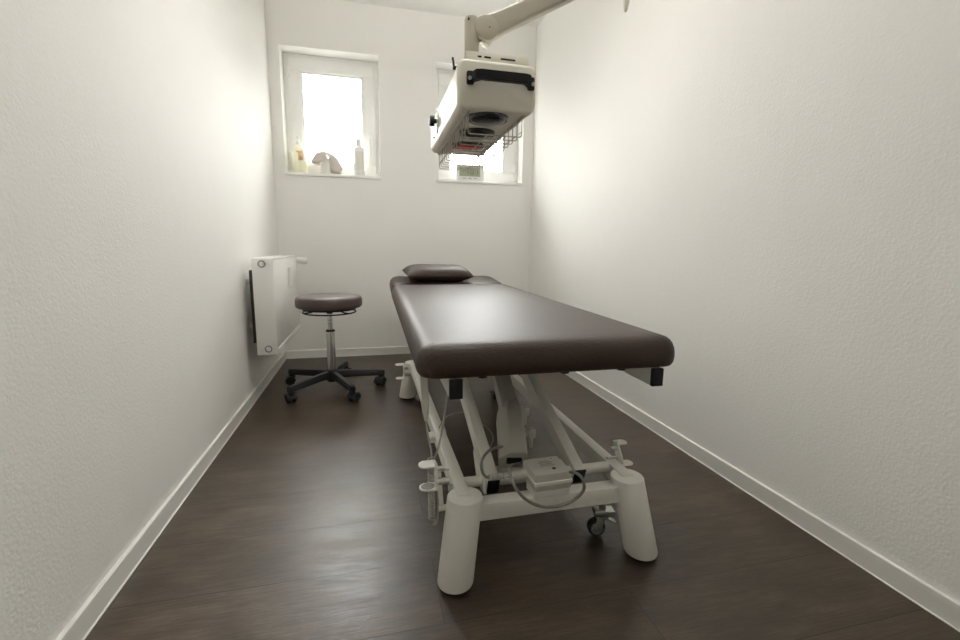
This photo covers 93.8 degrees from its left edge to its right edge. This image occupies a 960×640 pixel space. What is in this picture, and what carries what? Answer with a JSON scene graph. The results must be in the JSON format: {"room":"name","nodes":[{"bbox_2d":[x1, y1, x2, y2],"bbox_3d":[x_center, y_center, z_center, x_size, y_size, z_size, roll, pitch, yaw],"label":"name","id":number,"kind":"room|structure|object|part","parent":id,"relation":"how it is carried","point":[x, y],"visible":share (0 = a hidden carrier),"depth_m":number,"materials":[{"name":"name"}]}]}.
{"room":"examination room","nodes":[
{"label":"examination room","id":0,"kind":"room"},
{"bbox_2d":[0,0,284,639],"bbox_3d":[-0.942,-0.574,0.888,0.100,2.543,5.033,-2,10,-14],"label":"wall","id":1,"kind":"structure","parent":0,"point":[138,198],"depth_m":1.16,"materials":[{"name":"white paint"}]},
{"bbox_2d":[56,351,286,639],"bbox_3d":[-0.902,0.649,1.101,0.014,0.060,4.833,-2,10,-14],"label":"baseboard","id":2,"kind":"structure","parent":1,"relation":"attached to","point":[88,615],"depth_m":1.29,"materials":[{"name":"white paint"}]},
{"bbox_2d":[246,255,307,354],"bbox_3d":[-1.213,-0.133,2.741,0.228,0.510,0.854,-2,10,-14],"label":"radiator","id":3,"kind":"object","parent":1,"relation":"attached to","point":[273,282],"visible":1,"depth_m":2.38,"materials":[{"name":"metal"}]},
{"bbox_2d":[255,255,295,259],"bbox_3d":[-1.209,-0.376,2.677,0.096,0.010,0.783,-2,10,-14],"label":"grille","id":4,"kind":"object","parent":3,"relation":"attached to","point":[276,257],"depth_m":2.60,"materials":[{"name":"metal"}]},
{"bbox_3d":[-1.172,-0.125,2.728,0.016,0.498,0.789,-2,10,-14],"label":"panel","id":5,"kind":"part","parent":3,"relation":"part of","materials":[{"name":"metal"}]},
{"bbox_2d":[264,0,536,357],"bbox_3d":[-0.558,-1.010,3.590,2.148,2.543,0.300,-2,10,-14],"label":"wall","id":6,"kind":"structure","parent":0,"point":[355,235],"depth_m":3.39,"materials":[{"name":"white paint"}]},
{"bbox_2d":[282,52,381,178],"bbox_3d":[-1.085,-1.491,3.318,0.675,0.865,0.205,-2,10,-14],"label":"window","id":7,"kind":"structure","parent":6,"relation":"in","point":[295,66],"depth_m":3.31,"materials":[{"name":"white plastic"}]},
{"bbox_2d":[293,136,306,172],"bbox_3d":[-1.312,-1.199,3.258,0.098,0.259,0.098,-2,10,-14],"label":"oil bottle","id":8,"kind":"object","parent":7,"relation":"on","point":[299,158],"visible":0.97,"depth_m":3.23,"materials":[{"name":"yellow plastic"}]},
{"bbox_2d":[320,156,331,173],"bbox_3d":[-1.139,-1.141,3.318,0.076,0.129,0.076,-2,10,-14],"label":"tub","id":9,"kind":"object","parent":7,"relation":"on","point":[325,167],"visible":0.63,"depth_m":3.29,"materials":[{"name":"white plastic"}]},
{"bbox_2d":[311,151,342,173],"bbox_3d":[-1.131,-1.162,3.317,0.215,0.166,0.120,-2,10,-14],"label":"cleaning cloth","id":10,"kind":"object","parent":9,"relation":"on","point":[335,165],"visible":0.98,"depth_m":3.28,"materials":[{"name":"white fabric"}]},
{"bbox_3d":[-1.082,-1.069,3.352,0.675,0.022,0.134,-2,10,-14],"label":"sill","id":11,"kind":"part","parent":7,"relation":"part of","materials":[{"name":"white plastic"}]},
{"bbox_2d":[354,138,364,174],"bbox_3d":[-0.902,-1.214,3.352,0.078,0.269,0.078,-2,10,-14],"label":"lotion bottle","id":12,"kind":"object","parent":7,"relation":"on","point":[359,159],"visible":0.91,"depth_m":3.33,"materials":[{"name":"white plastic"}]},
{"bbox_3d":[-0.830,-1.326,3.410,0.026,0.152,0.055,-2,10,-14],"label":"handle","id":13,"kind":"part","parent":7,"relation":"part of","materials":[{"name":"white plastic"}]},
{"bbox_2d":[286,346,410,358],"bbox_3d":[-0.537,0.240,3.639,1.920,0.060,0.014,-2,10,-14],"label":"baseboard","id":14,"kind":"structure","parent":6,"relation":"attached to","point":[294,354],"depth_m":3.52,"materials":[{"name":"white paint"}]},
{"bbox_2d":[436,69,522,185],"bbox_3d":[-0.014,-1.520,3.580,0.703,0.865,0.205,-2,10,-14],"label":"window","id":15,"kind":"structure","parent":6,"relation":"in","point":[508,176],"depth_m":3.62,"materials":[{"name":"white plastic"}]},
{"bbox_2d":[456,164,483,180],"bbox_3d":[-0.081,-1.173,3.591,0.222,0.128,0.065,-2,10,-14],"label":"digital clock","id":16,"kind":"object","parent":15,"relation":"on","point":[478,175],"visible":0.79,"depth_m":3.56,"materials":[{"name":"white plastic"}]},
{"bbox_3d":[-0.011,-1.098,3.614,0.703,0.022,0.134,-2,10,-14],"label":"sill","id":17,"kind":"part","parent":15,"relation":"part of","materials":[{"name":"white plastic"}]},
{"bbox_2d":[344,0,545,26],"bbox_3d":[0.070,-1.905,0.918,2.148,0.100,5.033,-2,10,-14],"label":"ceiling","id":18,"kind":"structure","parent":0,"point":[463,8],"depth_m":3.18,"materials":[{"name":"paint"}]},
{"bbox_2d":[429,0,629,170],"bbox_3d":[0.190,-1.291,1.639,0.716,1.341,0.748,-2,10,-14],"label":"lamp","id":19,"kind":"object","parent":18,"relation":"hanging from","point":[487,95],"visible":1,"depth_m":1.39,"materials":[{"name":"white plastic"}]},
{"bbox_3d":[-0.188,-0.793,1.789,0.027,0.042,0.042,-2,10,-14],"label":"timer knob","id":20,"kind":"part","parent":19,"relation":"part of","materials":[{"name":"black plastic"}]},
{"bbox_3d":[-0.111,-0.690,1.698,0.010,0.008,0.680,-1,10,-13],"label":"guard rail","id":21,"kind":"part","parent":19,"relation":"part of","materials":[{"name":"metal"}]},
{"bbox_3d":[-0.078,-0.781,1.368,0.015,0.038,0.016,-2,10,-14],"label":"tilt lever","id":22,"kind":"part","parent":19,"relation":"part of","materials":[{"name":"black plastic"}]},
{"bbox_3d":[-0.051,-0.706,1.843,0.120,0.020,0.120,-2,10,-14],"label":"heat bulb","id":23,"kind":"part","parent":19,"relation":"part of","materials":[{"name":"red glass"}]},
{"bbox_3d":[-0.026,-0.859,1.390,0.045,0.138,0.045,-2,10,-14],"label":"lamp post","id":24,"kind":"part","parent":19,"relation":"part of","materials":[{"name":"beige plastic"}]},
{"bbox_3d":[-0.012,-0.672,1.639,0.120,0.020,0.120,-2,10,-14],"label":"heat bulb","id":25,"kind":"part","parent":19,"relation":"part of","materials":[{"name":"black glass"}]},
{"bbox_3d":[0.025,-0.641,1.446,0.120,0.020,0.120,-2,10,-14],"label":"heat bulb","id":26,"kind":"part","parent":19,"relation":"part of","materials":[{"name":"black glass"}]},
{"bbox_3d":[0.038,-0.818,1.461,0.204,0.036,0.142,-2,10,-14],"label":"plate","id":27,"kind":"part","parent":19,"relation":"part of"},
{"bbox_3d":[0.067,-0.717,1.337,0.212,0.038,0.044,-2,10,-14],"label":"handle","id":28,"kind":"part","parent":19,"relation":"part of","materials":[{"name":"black plastic"}]},
{"bbox_3d":[0.065,-0.695,1.741,0.010,0.008,0.680,-1,10,-13],"label":"guard rail","id":29,"kind":"part","parent":19,"relation":"part of","materials":[{"name":"metal"}]},
{"bbox_3d":[0.267,-1.038,1.433,0.524,0.318,0.050,-2,10,-14],"label":"arm","id":30,"kind":"part","parent":19,"relation":"part of","materials":[{"name":"beige plastic"}]},
{"bbox_3d":[0.486,-1.079,1.479,0.024,0.122,0.029,10,13,43],"label":"elbow knob","id":31,"kind":"part","parent":19,"relation":"part of","materials":[{"name":"white plastic"}]},
{"bbox_2d":[85,354,959,639],"bbox_3d":[0.036,0.703,1.344,2.148,0.100,5.033,-2,10,-14],"label":"floor","id":32,"kind":"structure","parent":0,"point":[311,521],"depth_m":1.27,"materials":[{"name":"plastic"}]},
{"bbox_2d":[284,293,386,402],"bbox_3d":[-0.876,0.132,2.683,0.616,0.572,0.620,-2,10,-14],"label":"stool","id":33,"kind":"object","parent":32,"relation":"on","point":[328,303],"visible":1,"depth_m":2.58,"materials":[{"name":"brown leather"}]},
{"bbox_3d":[-1.047,0.319,2.745,0.284,0.052,0.038,4,10,17],"label":"leg","id":34,"kind":"part","parent":33,"relation":"part of","materials":[{"name":"black plastic"}]},
{"bbox_3d":[-0.969,0.351,2.552,0.038,0.052,0.284,6,11,29],"label":"leg","id":35,"kind":"part","parent":33,"relation":"part of","materials":[{"name":"black plastic"}]},
{"bbox_3d":[-0.882,-0.112,2.624,0.374,0.072,0.374,-2,10,-14],"label":"seat","id":36,"kind":"part","parent":33,"relation":"part of","materials":[{"name":"brown leather"}]},
{"bbox_3d":[-0.882,-0.071,2.631,0.300,0.013,0.300,-2,10,-14],"label":"seat plate","id":37,"kind":"part","parent":33,"relation":"part of","materials":[{"name":"black plastic"}]},
{"bbox_3d":[-0.892,0.301,2.861,0.038,0.052,0.284,0,9,-2],"label":"leg","id":38,"kind":"part","parent":33,"relation":"part of","materials":[{"name":"black plastic"}]},
{"bbox_3d":[-0.783,0.351,2.568,0.038,0.052,0.284,-7,12,-38],"label":"leg","id":39,"kind":"part","parent":33,"relation":"part of","materials":[{"name":"black plastic"}]},
{"bbox_3d":[-0.730,0.321,2.752,0.284,0.052,0.038,-3,10,-20],"label":"leg","id":40,"kind":"part","parent":33,"relation":"part of","materials":[{"name":"black plastic"}]},
{"bbox_2d":[390,276,674,595],"bbox_3d":[-0.027,0.181,2.193,0.769,0.654,2.239,-2,10,-14],"label":"table","id":41,"kind":"object","parent":32,"relation":"on","point":[476,326],"visible":1,"depth_m":1.25,"materials":[{"name":"brown leather"}]},
{"bbox_3d":[-0.109,0.384,1.112,0.006,0.066,0.049,-2,10,-14],"label":"foot lever","id":42,"kind":"part","parent":41,"relation":"part of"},
{"bbox_2d":[402,264,473,280],"bbox_3d":[-0.281,-0.313,2.949,0.428,0.102,0.283,-2,10,-17],"label":"pillow","id":43,"kind":"object","parent":41,"relation":"on","point":[420,272],"visible":1,"depth_m":2.85,"materials":[{"name":"brown leather"}]},
{"bbox_3d":[-0.207,0.366,1.837,0.036,0.050,1.398,-2,10,-14],"label":"rail","id":44,"kind":"part","parent":41,"relation":"part of","materials":[{"name":"white metal"}]},
{"bbox_3d":[-0.224,0.057,1.820,0.034,0.058,1.420,-1,10,-13],"label":"rail","id":45,"kind":"part","parent":41,"relation":"part of","materials":[{"name":"metal"}]},
{"bbox_3d":[-0.051,0.260,1.577,0.034,0.334,0.763,-2,10,-14],"label":"lift arm","id":46,"kind":"part","parent":41,"relation":"part of"},
{"bbox_3d":[-0.001,0.428,1.290,0.008,0.080,0.135,-2,10,-14],"label":"pivot plate","id":47,"kind":"part","parent":41,"relation":"part of","materials":[{"name":"white metal"}]},
{"bbox_3d":[0.093,0.344,1.368,0.080,0.156,0.204,0,9,-2],"label":"actuator motor","id":48,"kind":"part","parent":41,"relation":"part of","materials":[{"name":"grey plastic"}]},
{"bbox_3d":[0.098,0.402,1.295,0.044,0.030,0.024,0,9,-2],"label":"socket plate","id":49,"kind":"part","parent":41,"relation":"part of","materials":[{"name":"black plastic"}]},
{"bbox_3d":[0.013,-0.044,2.008,0.758,0.099,1.742,-2,10,-14],"label":"mattress","id":50,"kind":"part","parent":41,"relation":"part of","materials":[{"name":"brown leather"}]},
{"bbox_2d":[538,458,553,465],"bbox_3d":[0.182,0.394,1.240,0.049,0.004,0.039,-2,10,-14],"label":"print","id":51,"kind":"object","parent":41,"relation":"on","point":[541,461],"depth_m":1.24},
{"bbox_3d":[0.201,0.253,1.639,0.034,0.334,0.763,-2,10,-14],"label":"lift arm","id":52,"kind":"part","parent":41,"relation":"part of"},
{"bbox_3d":[0.254,0.353,1.950,0.036,0.050,1.398,-2,10,-14],"label":"rail","id":53,"kind":"part","parent":41,"relation":"part of","materials":[{"name":"white metal"}]},
{"bbox_3d":[0.423,0.406,1.373,0.006,0.071,0.064,-2,10,-14],"label":"foot lever","id":54,"kind":"part","parent":41,"relation":"part of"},
{"bbox_3d":[0.335,0.043,1.950,0.034,0.058,1.420,-1,10,-13],"label":"rail","id":55,"kind":"part","parent":41,"relation":"part of","materials":[{"name":"metal"}]},
{"bbox_2d":[529,0,959,602],"bbox_3d":[1.047,-0.628,1.373,0.100,2.543,5.033,-2,10,-14],"label":"wall","id":56,"kind":"structure","parent":0,"point":[769,190],"depth_m":1.46,"materials":[{"name":"white paint"}]},
{"bbox_2d":[566,372,959,631],"bbox_3d":[0.976,0.599,1.560,0.014,0.060,4.833,-2,10,-14],"label":"baseboard","id":57,"kind":"structure","parent":56,"relation":"attached to","point":[945,608],"depth_m":1.38,"materials":[{"name":"white paint"}]}
]}

